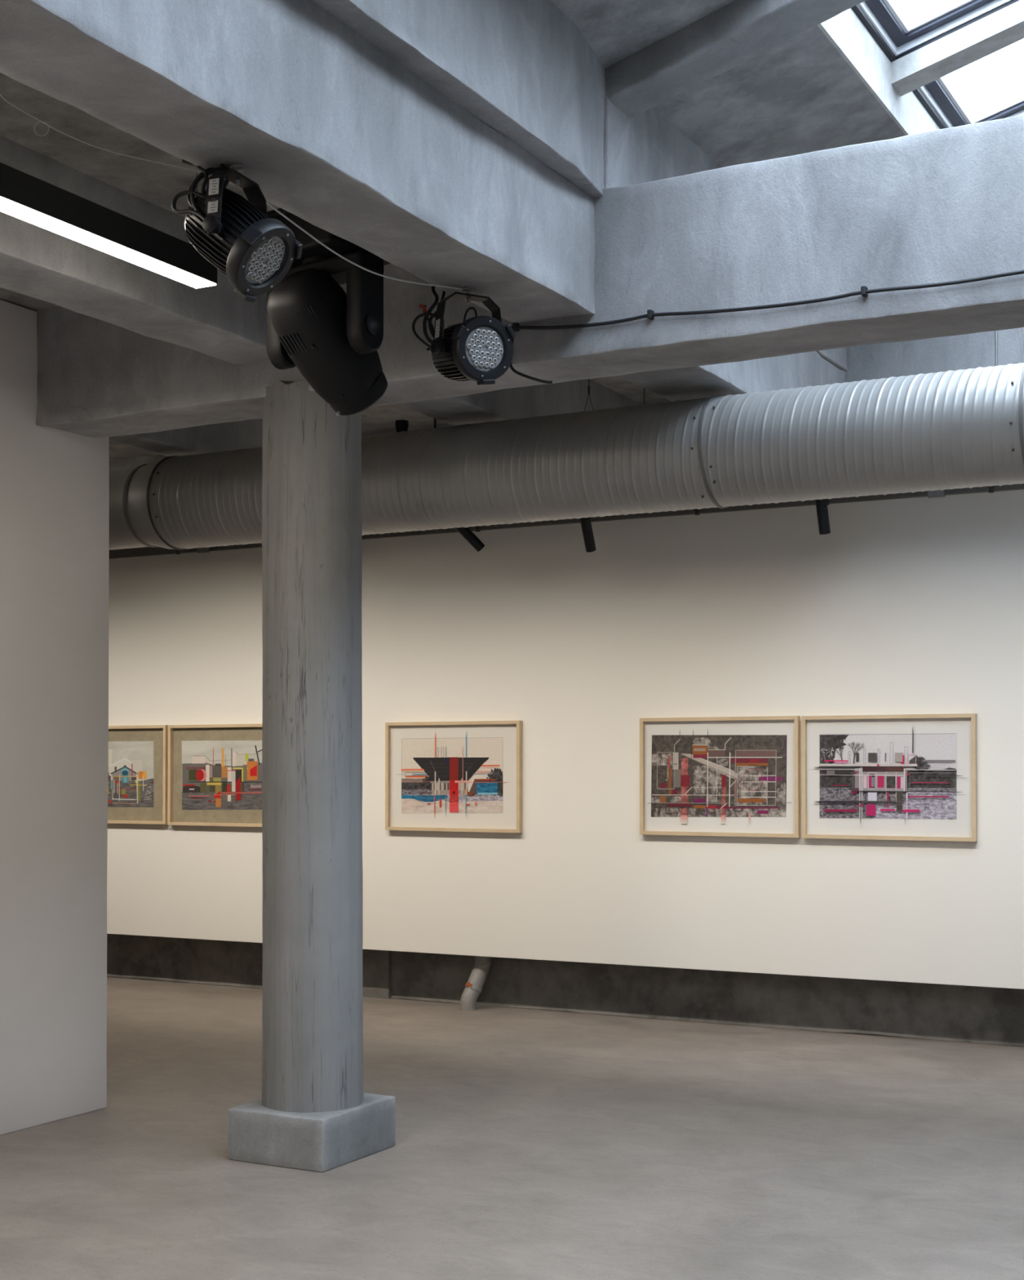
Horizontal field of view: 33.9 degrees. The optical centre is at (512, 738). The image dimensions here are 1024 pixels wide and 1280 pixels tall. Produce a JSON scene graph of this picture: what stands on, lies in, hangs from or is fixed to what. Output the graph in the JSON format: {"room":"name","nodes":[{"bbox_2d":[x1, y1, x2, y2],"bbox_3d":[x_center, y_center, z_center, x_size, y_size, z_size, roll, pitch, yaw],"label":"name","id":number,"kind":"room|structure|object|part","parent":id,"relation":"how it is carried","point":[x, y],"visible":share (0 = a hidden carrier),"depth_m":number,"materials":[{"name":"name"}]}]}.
{"room":"museum","nodes":[
{"label":"museum","id":0,"kind":"room"},
{"bbox_2d":[0,299,109,1135],"bbox_3d":[-4.173,-0.154,3.208,0.223,3.420,9.717,-1,-1,28],"label":"wall","id":1,"kind":"structure","parent":0,"point":[55,483],"depth_m":7.11,"materials":[{"name":"white paint"}]},
{"bbox_2d":[0,66,658,460],"bbox_3d":[-4.139,-1.911,5.249,6.980,0.155,13.290,-1,-1,28],"label":"ceiling","id":2,"kind":"structure","parent":0,"point":[157,184],"depth_m":5.31,"materials":[{"name":"concrete"}]},
{"bbox_2d":[0,93,201,172],"bbox_3d":[-1.089,-1.718,4.507,0.224,0.256,1.357,-1,-1,43],"label":"wire","id":3,"kind":"object","parent":2,"relation":"hanging from","point":[0,94],"visible":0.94,"depth_m":4.53,"materials":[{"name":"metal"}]},
{"bbox_2d":[0,162,217,288],"bbox_3d":[-1.490,-1.668,4.574,0.088,0.355,2.087,-1,-1,28],"label":"lamp","id":4,"kind":"object","parent":2,"relation":"hanging from","point":[24,196],"visible":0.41,"depth_m":5.00,"materials":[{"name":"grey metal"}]},
{"bbox_2d":[0,134,269,364],"bbox_3d":[-3.146,-1.715,2.450,0.304,0.379,9.303,-1,-1,28],"label":"concrete beam","id":5,"kind":"structure","parent":2,"relation":"attached to","point":[215,322],"depth_m":5.65,"materials":[{"name":"grey concrete"}]},
{"bbox_2d":[109,417,262,456],"bbox_3d":[-1.561,-1.606,8.635,0.219,0.374,2.540,-1,-1,28],"label":"concrete beam","id":6,"kind":"structure","parent":2,"relation":"attached to","point":[245,433],"depth_m":8.43,"materials":[{"name":"grey concrete"}]},
{"bbox_2d":[0,0,595,325],"bbox_3d":[-2.023,-1.747,1.852,0.350,0.430,9.311,-1,-1,28],"label":"concrete beam","id":7,"kind":"structure","parent":2,"relation":"attached to","point":[334,131],"depth_m":4.47,"materials":[{"name":"grey concrete"}]},
{"bbox_2d":[171,157,302,302],"bbox_3d":[-0.721,-1.342,4.408,0.311,0.396,0.271,-1,-1,28],"label":"stage light","id":8,"kind":"object","parent":7,"relation":"hanging from","point":[237,234],"visible":0.98,"depth_m":4.35,"materials":[{"name":"black metal"}]},
{"bbox_3d":[-0.762,-1.313,4.305,0.044,0.044,0.052,-1,-1,28],"label":"knob","id":9,"kind":"part","parent":8,"relation":"part of","materials":[{"name":"black paint"}]},
{"bbox_2d":[266,200,463,289],"bbox_3d":[-0.428,-1.437,5.001,0.015,0.089,1.131,-1,-1,28],"label":"cable","id":10,"kind":"object","parent":7,"relation":"hanging from","point":[268,203],"visible":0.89,"depth_m":4.92,"materials":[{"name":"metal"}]},
{"bbox_2d":[412,284,515,385],"bbox_3d":[-0.140,-1.329,5.511,0.272,0.379,0.300,1,-1,-43],"label":"stage light","id":11,"kind":"object","parent":7,"relation":"hanging from","point":[478,348],"visible":0.98,"depth_m":5.44,"materials":[{"name":"black metal"}]},
{"bbox_3d":[-0.237,-1.271,5.460,0.050,0.044,0.043,1,-1,-30],"label":"knob","id":12,"kind":"part","parent":11,"relation":"part of","materials":[{"name":"black paint"}]},
{"bbox_2d":[266,208,391,416],"bbox_3d":[-0.598,-1.448,5.479,0.443,0.767,0.445,-1,-1,28],"label":"light","id":13,"kind":"object","parent":2,"relation":"hanging from","point":[333,336],"visible":0.82,"depth_m":5.34,"materials":[{"name":"black plastic"}]},
{"bbox_3d":[-0.753,-1.366,5.562,0.064,0.285,0.116,-1,-1,37],"label":"yoke arm","id":14,"kind":"part","parent":13,"relation":"part of","materials":[{"name":"black plastic"}]},
{"bbox_2d":[278,333,307,355],"bbox_3d":[-0.700,-1.260,5.375,0.081,0.051,0.054,-1,-1,37],"label":"vent","id":15,"kind":"object","parent":13,"relation":"attached to","point":[295,344],"depth_m":5.37,"materials":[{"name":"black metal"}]},
{"bbox_2d":[294,304,319,320],"bbox_3d":[-0.641,-1.324,5.297,0.066,0.070,0.064,-1,-1,28],"label":"vent","id":16,"kind":"object","parent":13,"relation":"attached to","point":[302,312],"depth_m":5.28,"materials":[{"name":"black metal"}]},
{"bbox_2d":[328,371,387,415],"bbox_3d":[-0.515,-1.157,5.581,0.209,0.183,0.177,-1,-1,28],"label":"hood","id":17,"kind":"object","parent":13,"relation":"attached to","point":[371,386],"depth_m":5.50,"materials":[{"name":"black plastic"}]},
{"bbox_3d":[-0.468,-1.369,5.348,0.064,0.285,0.116,-1,-1,37],"label":"yoke arm","id":18,"kind":"part","parent":13,"relation":"part of","materials":[{"name":"black plastic"}]},
{"bbox_2d":[109,398,666,468],"bbox_3d":[-1.421,-1.576,10.129,7.167,0.527,0.341,-1,-1,28],"label":"concrete beam","id":19,"kind":"structure","parent":2,"relation":"attached to","point":[136,461],"depth_m":10.33,"materials":[{"name":"grey concrete"}]},
{"bbox_3d":[-1.095,-1.299,9.953,6.300,0.035,0.035,-1,-1,28],"label":"track","id":20,"kind":"object","parent":19,"relation":"attached to","visible":0},
{"bbox_2d":[454,527,484,551],"bbox_3d":[-0.240,-1.174,9.546,0.178,0.228,0.057,0,-1,-22],"label":"track spotlight","id":21,"kind":"object","parent":20,"relation":"hanging from","point":[466,532],"visible":0.7,"depth_m":9.53,"materials":[{"name":"black paint"}]},
{"bbox_2d":[580,516,596,552],"bbox_3d":[0.416,-1.157,9.189,0.057,0.276,0.143,0,-1,23],"label":"track spotlight","id":22,"kind":"object","parent":20,"relation":"hanging from","point":[586,524],"visible":0.87,"depth_m":9.17,"materials":[{"name":"black paint"}]},
{"bbox_2d":[815,498,831,534],"bbox_3d":[1.581,-1.171,8.549,0.060,0.270,0.115,-1,-1,28],"label":"track spotlight","id":23,"kind":"object","parent":20,"relation":"hanging from","point":[822,508],"visible":0.75,"depth_m":8.53,"materials":[{"name":"black paint"}]},
{"bbox_2d":[393,379,635,426],"bbox_3d":[-0.056,-1.622,7.830,0.310,0.377,2.548,-1,-1,28],"label":"concrete beam","id":24,"kind":"structure","parent":2,"relation":"attached to","point":[503,404],"depth_m":7.67,"materials":[{"name":"grey concrete"}]},
{"bbox_2d":[109,331,1023,550],"bbox_3d":[1.103,-1.435,7.599,13.982,0.977,1.776,-1,-1,28],"label":"ventilation duct","id":25,"kind":"object","parent":2,"relation":"hanging from","point":[959,428],"visible":0.85,"depth_m":6.96,"materials":[{"name":"metal"}]},
{"bbox_3d":[-0.350,-1.598,7.645,0.011,0.398,0.011,0,-1,6],"label":"hanger rod","id":26,"kind":"part","parent":25,"relation":"part of","materials":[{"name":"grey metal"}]},
{"bbox_3d":[0.563,-1.607,7.157,0.007,0.398,0.007,0,-1,6],"label":"hanger rod","id":27,"kind":"part","parent":25,"relation":"part of","materials":[{"name":"grey metal"}]},
{"bbox_3d":[2.222,-1.670,7.134,0.012,0.523,1.536,-1,-1,28],"label":"hanger rod","id":28,"kind":"part","parent":25,"relation":"part of","materials":[{"name":"metal"}]},
{"bbox_2d":[617,351,845,402],"bbox_3d":[0.917,-1.646,7.309,0.381,0.421,2.545,-1,-1,28],"label":"concrete beam","id":29,"kind":"structure","parent":2,"relation":"attached to","point":[793,371],"depth_m":7.08,"materials":[{"name":"grey concrete"}]},
{"bbox_2d":[311,0,605,197],"bbox_3d":[-1.968,-2.245,1.830,0.460,0.607,9.300,-1,-1,28],"label":"concrete beam","id":30,"kind":"structure","parent":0,"point":[526,68],"depth_m":5.16,"materials":[{"name":"concrete"}]},
{"bbox_2d":[0,977,1023,1279],"bbox_3d":[-1.021,1.638,3.575,14.400,0.150,13.790,-1,-1,28],"label":"floor","id":31,"kind":"structure","parent":0,"point":[531,1144],"depth_m":6.34,"materials":[{"name":"concrete"}]},
{"bbox_2d":[226,380,395,1172],"bbox_3d":[-0.774,0.121,6.571,0.451,2.987,0.515,-1,-1,28],"label":"column","id":32,"kind":"structure","parent":31,"relation":"on","point":[314,1113],"depth_m":6.41,"materials":[{"name":"concrete"}]},
{"bbox_2d":[35,111,1023,439],"bbox_3d":[2.265,-1.637,4.983,9.495,0.589,0.376,-1,-1,28],"label":"concrete beam","id":33,"kind":"structure","parent":32,"relation":"on","point":[946,203],"depth_m":5.64,"materials":[{"name":"grey concrete"}]},
{"bbox_2d":[510,269,1023,383],"bbox_3d":[2.557,-1.386,4.615,5.822,0.231,0.030,-1,-1,28],"label":"power cable","id":34,"kind":"object","parent":33,"relation":"attached to","point":[864,291],"visible":0.87,"depth_m":5.55,"materials":[{"name":"black rubber"}]},
{"bbox_3d":[2.559,-1.459,4.609,5.812,0.066,0.016,-1,-1,28],"label":"cord","id":35,"kind":"part","parent":34,"relation":"part of","materials":[{"name":"black rubber"}]},
{"bbox_2d":[459,955,492,1011],"bbox_3d":[-0.226,1.083,10.456,0.225,1.200,0.115,1,-1,-38],"label":"drain pipe","id":36,"kind":"object","parent":31,"relation":"on","point":[473,987],"visible":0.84,"depth_m":10.41,"materials":[{"name":"grey plastic"}]},
{"bbox_2d":[106,488,1023,989],"bbox_3d":[1.989,0.005,9.229,14.000,2.637,0.050,-1,-1,28],"label":"wall","id":37,"kind":"structure","parent":0,"point":[907,606],"depth_m":9.87,"materials":[{"name":"white paint"}]},
{"bbox_2d":[107,724,168,824],"bbox_3d":[-2.783,0.253,11.726,0.961,0.679,0.041,-1,-1,28],"label":"framed print","id":38,"kind":"object","parent":37,"relation":"attached to","point":[138,779],"visible":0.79,"depth_m":11.63,"materials":[{"name":"paper"}]},
{"bbox_2d":[167,724,262,826],"bbox_3d":[-1.913,0.248,11.260,0.972,0.682,0.041,-1,-1,28],"label":"framed print","id":39,"kind":"object","parent":37,"relation":"attached to","point":[215,771],"visible":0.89,"depth_m":11.31,"materials":[{"name":"multicoloured paper"}]},
{"bbox_2d":[385,720,522,832],"bbox_3d":[-0.369,0.237,10.435,0.962,0.682,0.041,-1,-1,28],"label":"framed print","id":40,"kind":"object","parent":37,"relation":"attached to","point":[446,776],"visible":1,"depth_m":10.43,"materials":[{"name":"paper"}]},
{"bbox_2d":[109,483,1023,559],"bbox_3d":[1.983,-1.334,9.242,14.000,0.080,0.085,-1,-1,28],"label":"lighting track","id":41,"kind":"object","parent":37,"relation":"attached to","point":[144,551],"depth_m":9.91,"materials":[{"name":"grey metal"}]},
{"bbox_2d":[640,715,800,837],"bbox_3d":[1.180,0.219,9.606,0.962,0.680,0.041,-1,-1,28],"label":"framed print","id":42,"kind":"object","parent":37,"relation":"attached to","point":[724,776],"visible":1,"depth_m":9.60,"materials":[{"name":"multicoloured paper"}]},
{"bbox_2d":[801,713,977,841],"bbox_3d":[2.044,0.212,9.144,0.956,0.679,0.041,-1,-1,28],"label":"framed print","id":43,"kind":"object","parent":37,"relation":"attached to","point":[914,777],"visible":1,"depth_m":9.14,"materials":[{"name":"paper"}]},
{"bbox_2d":[106,933,1023,1043],"bbox_3d":[2.129,-0.828,9.506,14.000,4.988,0.235,-1,-1,28],"label":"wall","id":44,"kind":"structure","parent":0,"point":[841,1004],"depth_m":10.06,"materials":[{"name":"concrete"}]},
{"bbox_2d":[106,974,1023,1047],"bbox_3d":[2.091,1.648,9.389,13.999,0.031,0.056,-1,-1,28],"label":"baseboard","id":45,"kind":"structure","parent":44,"relation":"attached to","point":[550,1009],"depth_m":10.04,"materials":[{"name":"concrete"}]},
{"bbox_2d":[603,96,847,370],"bbox_3d":[1.129,-2.133,7.708,0.375,0.626,3.990,-1,-1,28],"label":"wall","id":46,"kind":"structure","parent":0,"point":[644,147],"depth_m":6.18,"materials":[{"name":"concrete"}]},
{"bbox_2d":[551,0,904,167],"bbox_3d":[1.997,-2.955,1.983,7.100,1.218,13.290,-1,-1,28],"label":"ceiling","id":47,"kind":"structure","parent":0,"point":[799,94],"depth_m":6.33,"materials":[{"name":"concrete"}]},
{"bbox_2d":[604,0,865,117],"bbox_3d":[1.846,-2.777,5.193,3.402,1.076,0.222,-1,-1,28],"label":"rafter","id":48,"kind":"object","parent":47,"relation":"attached to","point":[733,33],"visible":0.93,"depth_m":5.75,"materials":[{"name":"concrete"}]},
{"bbox_2d":[817,0,1023,133],"bbox_3d":[2.438,-2.909,6.283,2.084,0.788,2.214,-1,-1,28],"label":"trim","id":49,"kind":"structure","parent":47,"relation":"attached to","point":[893,83],"depth_m":6.63,"materials":[{"name":"paint"}]},
{"bbox_2d":[845,327,1023,382],"bbox_3d":[4.742,-1.995,6.839,6.867,0.639,0.340,-1,-1,28],"label":"concrete beam","id":50,"kind":"structure","parent":47,"relation":"attached to","point":[933,355],"depth_m":8.10,"materials":[{"name":"grey concrete"}]},
{"bbox_2d":[851,0,1019,62],"bbox_3d":[2.181,-3.082,5.806,2.120,0.717,1.160,-1,-1,28],"label":"window","id":51,"kind":"structure","parent":47,"relation":"attached to","point":[898,36],"depth_m":6.59,"materials":[{"name":"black metal"}]},
{"bbox_2d":[912,75,1023,126],"bbox_3d":[2.721,-3.065,6.815,2.120,0.717,1.050,-1,-1,28],"label":"window","id":52,"kind":"structure","parent":47,"relation":"attached to","point":[941,100],"depth_m":7.40,"materials":[{"name":"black metal"}]},
{"bbox_3d":[2.721,-3.065,6.815,2.120,0.717,1.050,-1,-1,28],"label":"frame","id":53,"kind":"part","parent":52,"relation":"part of","materials":[{"name":"grey metal"}]}
]}

